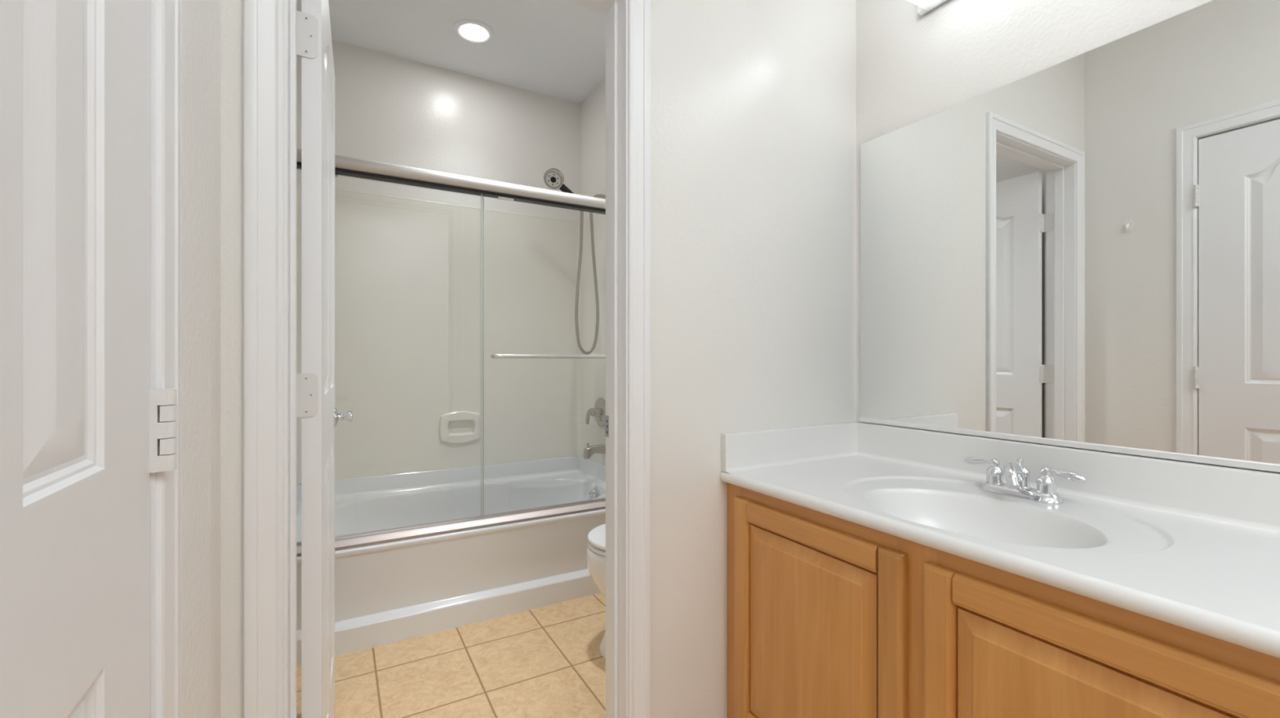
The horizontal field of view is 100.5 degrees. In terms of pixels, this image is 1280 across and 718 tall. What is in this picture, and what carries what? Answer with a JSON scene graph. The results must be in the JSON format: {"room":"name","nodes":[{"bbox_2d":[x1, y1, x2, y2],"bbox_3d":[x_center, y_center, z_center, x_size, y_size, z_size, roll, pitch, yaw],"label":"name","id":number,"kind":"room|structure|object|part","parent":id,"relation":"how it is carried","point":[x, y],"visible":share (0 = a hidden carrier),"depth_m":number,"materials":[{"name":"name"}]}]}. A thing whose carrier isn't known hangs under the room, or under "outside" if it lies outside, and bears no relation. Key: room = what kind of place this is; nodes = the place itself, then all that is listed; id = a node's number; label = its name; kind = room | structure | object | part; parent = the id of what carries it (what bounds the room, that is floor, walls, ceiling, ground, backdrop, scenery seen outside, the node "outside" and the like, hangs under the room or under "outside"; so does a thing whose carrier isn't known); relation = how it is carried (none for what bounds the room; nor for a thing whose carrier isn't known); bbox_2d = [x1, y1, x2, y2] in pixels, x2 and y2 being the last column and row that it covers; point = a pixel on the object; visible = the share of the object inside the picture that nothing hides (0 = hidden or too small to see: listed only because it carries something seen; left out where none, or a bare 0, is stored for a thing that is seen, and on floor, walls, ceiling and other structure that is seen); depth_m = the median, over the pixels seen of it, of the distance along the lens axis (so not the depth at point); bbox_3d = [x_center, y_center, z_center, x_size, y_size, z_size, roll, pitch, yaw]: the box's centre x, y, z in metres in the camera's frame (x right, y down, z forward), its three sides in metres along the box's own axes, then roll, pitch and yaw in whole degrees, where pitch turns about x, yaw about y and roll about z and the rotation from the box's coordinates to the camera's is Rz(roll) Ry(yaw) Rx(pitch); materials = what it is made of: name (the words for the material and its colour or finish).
{"room":"bathroom","nodes":[
{"label":"bathroom","id":0,"kind":"room"},
{"bbox_2d":[182,0,220,717],"bbox_3d":[-0.609,-0.260,0.600,0.116,2.740,4.846,0,0,-30],"label":"wall","id":1,"kind":"structure","parent":0,"point":[201,19],"depth_m":0.78,"materials":[{"name":"paint"}]},
{"bbox_2d":[0,0,177,717],"bbox_3d":[-0.379,0.098,0.322,0.085,2.004,0.624,0,0,-30],"label":"door","id":2,"kind":"structure","parent":1,"relation":"in","point":[80,430],"depth_m":0.41,"materials":[{"name":"white paint"}]},
{"bbox_2d":[150,0,155,717],"bbox_3d":[-0.430,0.089,0.286,0.116,2.042,0.659,0,0,-30],"label":"trim","id":3,"kind":"structure","parent":1,"relation":"attached to","point":[152,2],"depth_m":0.58,"materials":[{"name":"white paint"}]},
{"bbox_2d":[155,0,182,717],"bbox_3d":[-0.374,0.068,0.318,0.012,2.084,0.744,0,0,-30],"label":"trim","id":4,"kind":"structure","parent":1,"relation":"attached to","point":[168,13],"depth_m":0.61,"materials":[{"name":"white paint"}]},
{"bbox_2d":[334,173,484,516],"bbox_3d":[-0.981,-0.011,2.143,0.692,1.393,0.012,0,0,-30],"label":"shower door","id":5,"kind":"structure","parent":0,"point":[335,175],"depth_m":2.31,"materials":[{"name":"clear glass"}]},
{"bbox_2d":[296,40,580,222],"bbox_3d":[-1.021,-0.260,3.097,1.639,2.740,0.099,0,0,-30],"label":"wall","id":6,"kind":"structure","parent":0,"point":[388,108],"depth_m":2.99,"materials":[{"name":"paint"}]},
{"bbox_2d":[296,175,605,489],"bbox_3d":[-0.840,-0.124,2.665,1.524,1.492,0.841,0,0,-30],"label":"tub surround","id":7,"kind":"object","parent":6,"relation":"attached to","point":[407,272],"visible":0.84,"depth_m":3.01,"materials":[{"name":"white plastic"}]},
{"bbox_3d":[-1.486,-0.122,2.291,0.032,1.488,0.831,0,0,-30],"label":"panel","id":8,"kind":"part","parent":7,"relation":"part of","materials":[{"name":"white plastic"}]},
{"bbox_3d":[-1.023,0.392,3.027,0.224,0.184,0.031,0,0,-30],"label":"soap dish","id":9,"kind":"part","parent":7,"relation":"part of","materials":[{"name":"white plastic"}]},
{"bbox_3d":[-0.190,-0.122,3.030,0.032,1.488,0.831,0,0,-30],"label":"panel","id":10,"kind":"part","parent":7,"relation":"part of","materials":[{"name":"white plastic"}]},
{"bbox_2d":[583,443,605,459],"bbox_3d":[-0.261,0.528,3.045,0.125,0.091,0.052,0,0,-30],"label":"tub spout","id":11,"kind":"object","parent":7,"relation":"attached to","point":[588,451],"visible":0.99,"depth_m":3.02,"materials":[{"name":"silver metal"}]},
{"bbox_2d":[585,397,605,426],"bbox_3d":[-0.258,0.315,3.093,0.074,0.172,0.172,0,0,-30],"label":"shower valve","id":12,"kind":"object","parent":7,"relation":"attached to","point":[598,411],"visible":0.98,"depth_m":3.08,"materials":[{"name":"silver metal"}]},
{"bbox_3d":[-0.291,0.338,3.108,0.083,0.098,0.034,0,0,40],"label":"lever","id":13,"kind":"part","parent":12,"relation":"part of","materials":[{"name":"silver metal"}]},
{"bbox_2d":[296,148,605,557],"bbox_3d":[-0.640,-0.026,2.313,1.506,1.489,0.084,0,0,-30],"label":"shower door frame","id":14,"kind":"object","parent":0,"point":[344,166],"visible":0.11,"depth_m":2.23,"materials":[{"name":"grey metal"}]},
{"bbox_3d":[-0.642,-0.745,2.317,1.506,0.053,0.068,0,0,-30],"label":"header rail","id":15,"kind":"part","parent":14,"relation":"part of","materials":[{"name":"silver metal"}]},
{"bbox_2d":[296,592,605,717],"bbox_3d":[0.178,1.150,0.991,1.879,0.080,4.986,0,0,-30],"label":"floor","id":16,"kind":"structure","parent":0,"point":[544,662],"depth_m":1.89,"materials":[{"name":"tile"}]},
{"bbox_2d":[296,456,605,666],"bbox_3d":[-0.829,0.865,2.648,1.519,0.490,0.870,0,0,-30],"label":"bathtub","id":17,"kind":"object","parent":16,"relation":"on","point":[386,593],"visible":0.79,"depth_m":2.35,"materials":[{"name":"white ceramic"}]},
{"bbox_3d":[-0.271,0.781,3.016,0.028,0.071,0.072,0,0,-30],"label":"overflow plate","id":18,"kind":"part","parent":17,"relation":"part of","materials":[{"name":"silver metal"}]},
{"bbox_2d":[586,524,605,657],"bbox_3d":[0.097,0.732,2.127,0.649,0.757,0.480,0,0,-30],"label":"toilet","id":19,"kind":"object","parent":16,"relation":"on","point":[596,548],"visible":0.07,"depth_m":1.96,"materials":[{"name":"white ceramic"}]},
{"bbox_3d":[0.010,0.705,2.077,0.437,0.016,0.360,0,0,-30],"label":"seat","id":20,"kind":"part","parent":19,"relation":"part of","materials":[{"name":"white plastic"}]},
{"bbox_3d":[0.010,0.681,2.077,0.437,0.023,0.360,0,0,-30],"label":"lid","id":21,"kind":"part","parent":19,"relation":"part of","materials":[{"name":"white plastic"}]},
{"bbox_2d":[727,483,1279,717],"bbox_3d":[0.861,0.724,0.889,0.550,0.772,1.613,0,0,-30],"label":"vanity cabinet","id":22,"kind":"object","parent":16,"relation":"on","point":[828,616],"visible":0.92,"depth_m":0.97,"materials":[{"name":"brown wood"}]},
{"bbox_3d":[0.374,0.938,1.207,0.019,0.055,0.375,0,0,-30],"label":"rail","id":23,"kind":"part","parent":22,"relation":"part of","materials":[{"name":"brown wood"}]},
{"bbox_3d":[0.374,0.396,1.207,0.019,0.055,0.375,0,0,-30],"label":"rail","id":24,"kind":"part","parent":22,"relation":"part of","materials":[{"name":"brown wood"}]},
{"bbox_3d":[0.374,0.667,1.207,0.016,0.488,0.378,0,0,-30],"label":"raised panel","id":25,"kind":"part","parent":22,"relation":"part of","materials":[{"name":"brown wood"}]},
{"bbox_3d":[0.388,0.362,1.223,0.019,0.047,0.456,0,0,-30],"label":"frame rail","id":26,"kind":"part","parent":22,"relation":"part of","materials":[{"name":"brown wood"}]},
{"bbox_2d":[720,422,1279,658],"bbox_3d":[0.862,0.323,0.883,0.556,0.236,1.625,0,0,-30],"label":"countertop","id":27,"kind":"structure","parent":22,"relation":"on","point":[1195,547],"depth_m":1.06,"materials":[{"name":"stone"}]},
{"bbox_2d":[864,488,1108,548],"bbox_3d":[0.677,0.379,1.090,0.330,0.124,0.434,0,0,-30],"label":"basin","id":28,"kind":"object","parent":27,"relation":"in","point":[1011,523],"depth_m":1.19,"materials":[{"name":"white ceramic"}]},
{"bbox_2d":[963,456,1086,504],"bbox_3d":[0.872,0.271,1.222,0.138,0.087,0.214,0,0,3],"label":"faucet","id":29,"kind":"object","parent":27,"relation":"on","point":[1017,485],"visible":1,"depth_m":1.18,"materials":[{"name":"silver metal"}]},
{"bbox_3d":[0.830,0.250,1.295,0.021,0.022,0.083,0,0,-30],"label":"lever","id":30,"kind":"part","parent":29,"relation":"part of","materials":[{"name":"silver metal"}]},
{"bbox_3d":[0.845,0.277,1.268,0.041,0.043,0.041,0,0,-30],"label":"handle","id":31,"kind":"part","parent":29,"relation":"part of","materials":[{"name":"silver metal"}]},
{"bbox_3d":[0.843,0.266,1.196,0.126,0.065,0.045,0,0,-41],"label":"spout","id":32,"kind":"part","parent":29,"relation":"part of","materials":[{"name":"silver metal"}]},
{"bbox_3d":[0.873,0.238,1.223,0.014,0.021,0.014,0,0,-30],"label":"lift rod","id":33,"kind":"part","parent":29,"relation":"part of","materials":[{"name":"silver metal"}]},
{"bbox_3d":[0.872,0.306,1.222,0.062,0.018,0.166,0,0,-30],"label":"plate","id":34,"kind":"part","parent":29,"relation":"part of","materials":[{"name":"silver metal"}]},
{"bbox_3d":[0.898,0.277,1.175,0.041,0.043,0.041,0,0,-30],"label":"handle","id":35,"kind":"part","parent":29,"relation":"part of","materials":[{"name":"silver metal"}]},
{"bbox_3d":[0.913,0.250,1.149,0.021,0.022,0.083,0,0,-30],"label":"lever","id":36,"kind":"part","parent":29,"relation":"part of","materials":[{"name":"silver metal"}]},
{"bbox_3d":[0.634,0.667,0.750,0.016,0.488,0.378,0,0,-30],"label":"raised panel","id":37,"kind":"part","parent":22,"relation":"part of","materials":[{"name":"brown wood"}]},
{"bbox_3d":[0.652,0.362,0.760,0.019,0.047,0.444,0,0,-30],"label":"frame rail","id":38,"kind":"part","parent":22,"relation":"part of","materials":[{"name":"brown wood"}]},
{"bbox_3d":[0.635,0.396,0.750,0.019,0.055,0.375,0,0,-30],"label":"rail","id":39,"kind":"part","parent":22,"relation":"part of","materials":[{"name":"brown wood"}]},
{"bbox_2d":[296,0,605,103],"bbox_3d":[0.178,-1.670,0.991,1.879,0.080,4.986,0,0,-30],"label":"ceiling","id":40,"kind":"structure","parent":0,"point":[554,48],"depth_m":2.70,"materials":[{"name":"paint"}]},
{"bbox_2d":[452,19,495,44],"bbox_3d":[-0.829,-1.627,2.658,0.204,0.007,0.204,0,0,-30],"label":"recessed light","id":41,"kind":"object","parent":40,"relation":"in","point":[470,31],"visible":1,"depth_m":2.65,"materials":[{"name":"white paint"}]},
{"bbox_2d":[220,0,856,717],"bbox_3d":[-0.039,-0.260,1.373,1.639,2.740,0.116,0,0,-30],"label":"wall","id":42,"kind":"structure","parent":0,"point":[753,102],"depth_m":1.45,"materials":[{"name":"paint"}]},
{"bbox_2d":[296,0,352,717],"bbox_3d":[-0.815,0.099,1.381,0.136,2.002,0.731,0,0,-30],"label":"door","id":43,"kind":"structure","parent":42,"relation":"in","point":[315,384],"depth_m":1.09,"materials":[{"name":"white paint"}]},
{"bbox_3d":[-0.948,0.183,1.660,0.013,0.062,0.062,0,0,-30],"label":"knob","id":44,"kind":"part","parent":43,"relation":"part of","materials":[{"name":"silver metal"}]},
{"bbox_2d":[243,0,650,717],"bbox_3d":[-0.332,0.068,1.129,0.823,2.084,0.017,0,0,-30],"label":"trim","id":45,"kind":"structure","parent":42,"relation":"attached to","point":[263,20],"depth_m":0.95,"materials":[{"name":"white paint"}]},
{"bbox_2d":[284,0,627,717],"bbox_3d":[-0.365,0.090,1.187,0.736,2.040,0.116,0,0,-30],"label":"trim","id":46,"kind":"structure","parent":42,"relation":"attached to","point":[615,11],"depth_m":1.32,"materials":[{"name":"white paint"}]},
{"bbox_3d":[-0.086,0.178,1.399,0.002,0.057,0.024,0,0,-30],"label":"strike plate","id":47,"kind":"part","parent":46,"relation":"part of","materials":[{"name":"silver metal"}]},
{"bbox_2d":[480,194,605,518],"bbox_3d":[-0.333,-0.011,2.456,0.777,1.393,0.064,0,0,-30],"label":"shower door","id":48,"kind":"structure","parent":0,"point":[493,356],"depth_m":2.32,"materials":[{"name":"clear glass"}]},
{"bbox_2d":[580,77,605,220],"bbox_3d":[-0.121,-0.260,3.057,0.113,2.740,0.860,0,0,-30],"label":"wall","id":49,"kind":"structure","parent":0,"point":[593,108],"depth_m":3.22,"materials":[{"name":"paint"}]},
{"bbox_2d":[593,194,605,199],"bbox_3d":[-0.256,-0.890,3.002,0.176,0.120,0.060,0,0,-30],"label":"bracket","id":50,"kind":"object","parent":49,"relation":"attached to","point":[599,196],"visible":0.29,"depth_m":3.01,"materials":[{"name":"silver metal"}]},
{"bbox_2d":[543,168,599,354],"bbox_3d":[-0.368,-0.519,2.926,0.325,0.996,0.096,0,0,-30],"label":"shower","id":51,"kind":"object","parent":50,"relation":"attached to","point":[553,178],"visible":0.93,"depth_m":2.95,"materials":[{"name":"silver metal"}]},
{"bbox_3d":[-0.381,-0.895,2.929,0.132,0.117,0.037,0,0,-28],"label":"handle","id":52,"kind":"part","parent":51,"relation":"part of","materials":[{"name":"black plastic"}]},
{"bbox_2d":[856,0,1279,473],"bbox_3d":[0.916,-0.260,1.469,0.116,2.740,4.846,0,0,-30],"label":"wall","id":53,"kind":"structure","parent":0,"point":[912,67],"depth_m":1.45,"materials":[{"name":"paint"}]},
{"bbox_2d":[917,0,948,15],"bbox_3d":[0.857,-1.034,1.202,0.250,0.122,0.620,0,0,-30],"label":"vanity light","id":54,"kind":"object","parent":53,"relation":"attached to","point":[924,6],"visible":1,"depth_m":1.50,"materials":[{"name":"white"}]},
{"bbox_2d":[857,422,1279,533],"bbox_3d":[1.095,0.256,1.005,0.030,0.102,1.606,0,0,-30],"label":"backsplash","id":55,"kind":"structure","parent":53,"relation":"attached to","point":[1236,496],"depth_m":1.14,"materials":[{"name":"stone"}]},
{"bbox_2d":[859,0,1279,472],"bbox_3d":[1.099,-0.241,1.018,0.012,0.889,1.582,0,0,-30],"label":"wall mirror","id":56,"kind":"object","parent":53,"relation":"attached to","point":[1082,251],"visible":1,"depth_m":1.17,"materials":[{"name":"silver mirror"}]}
]}

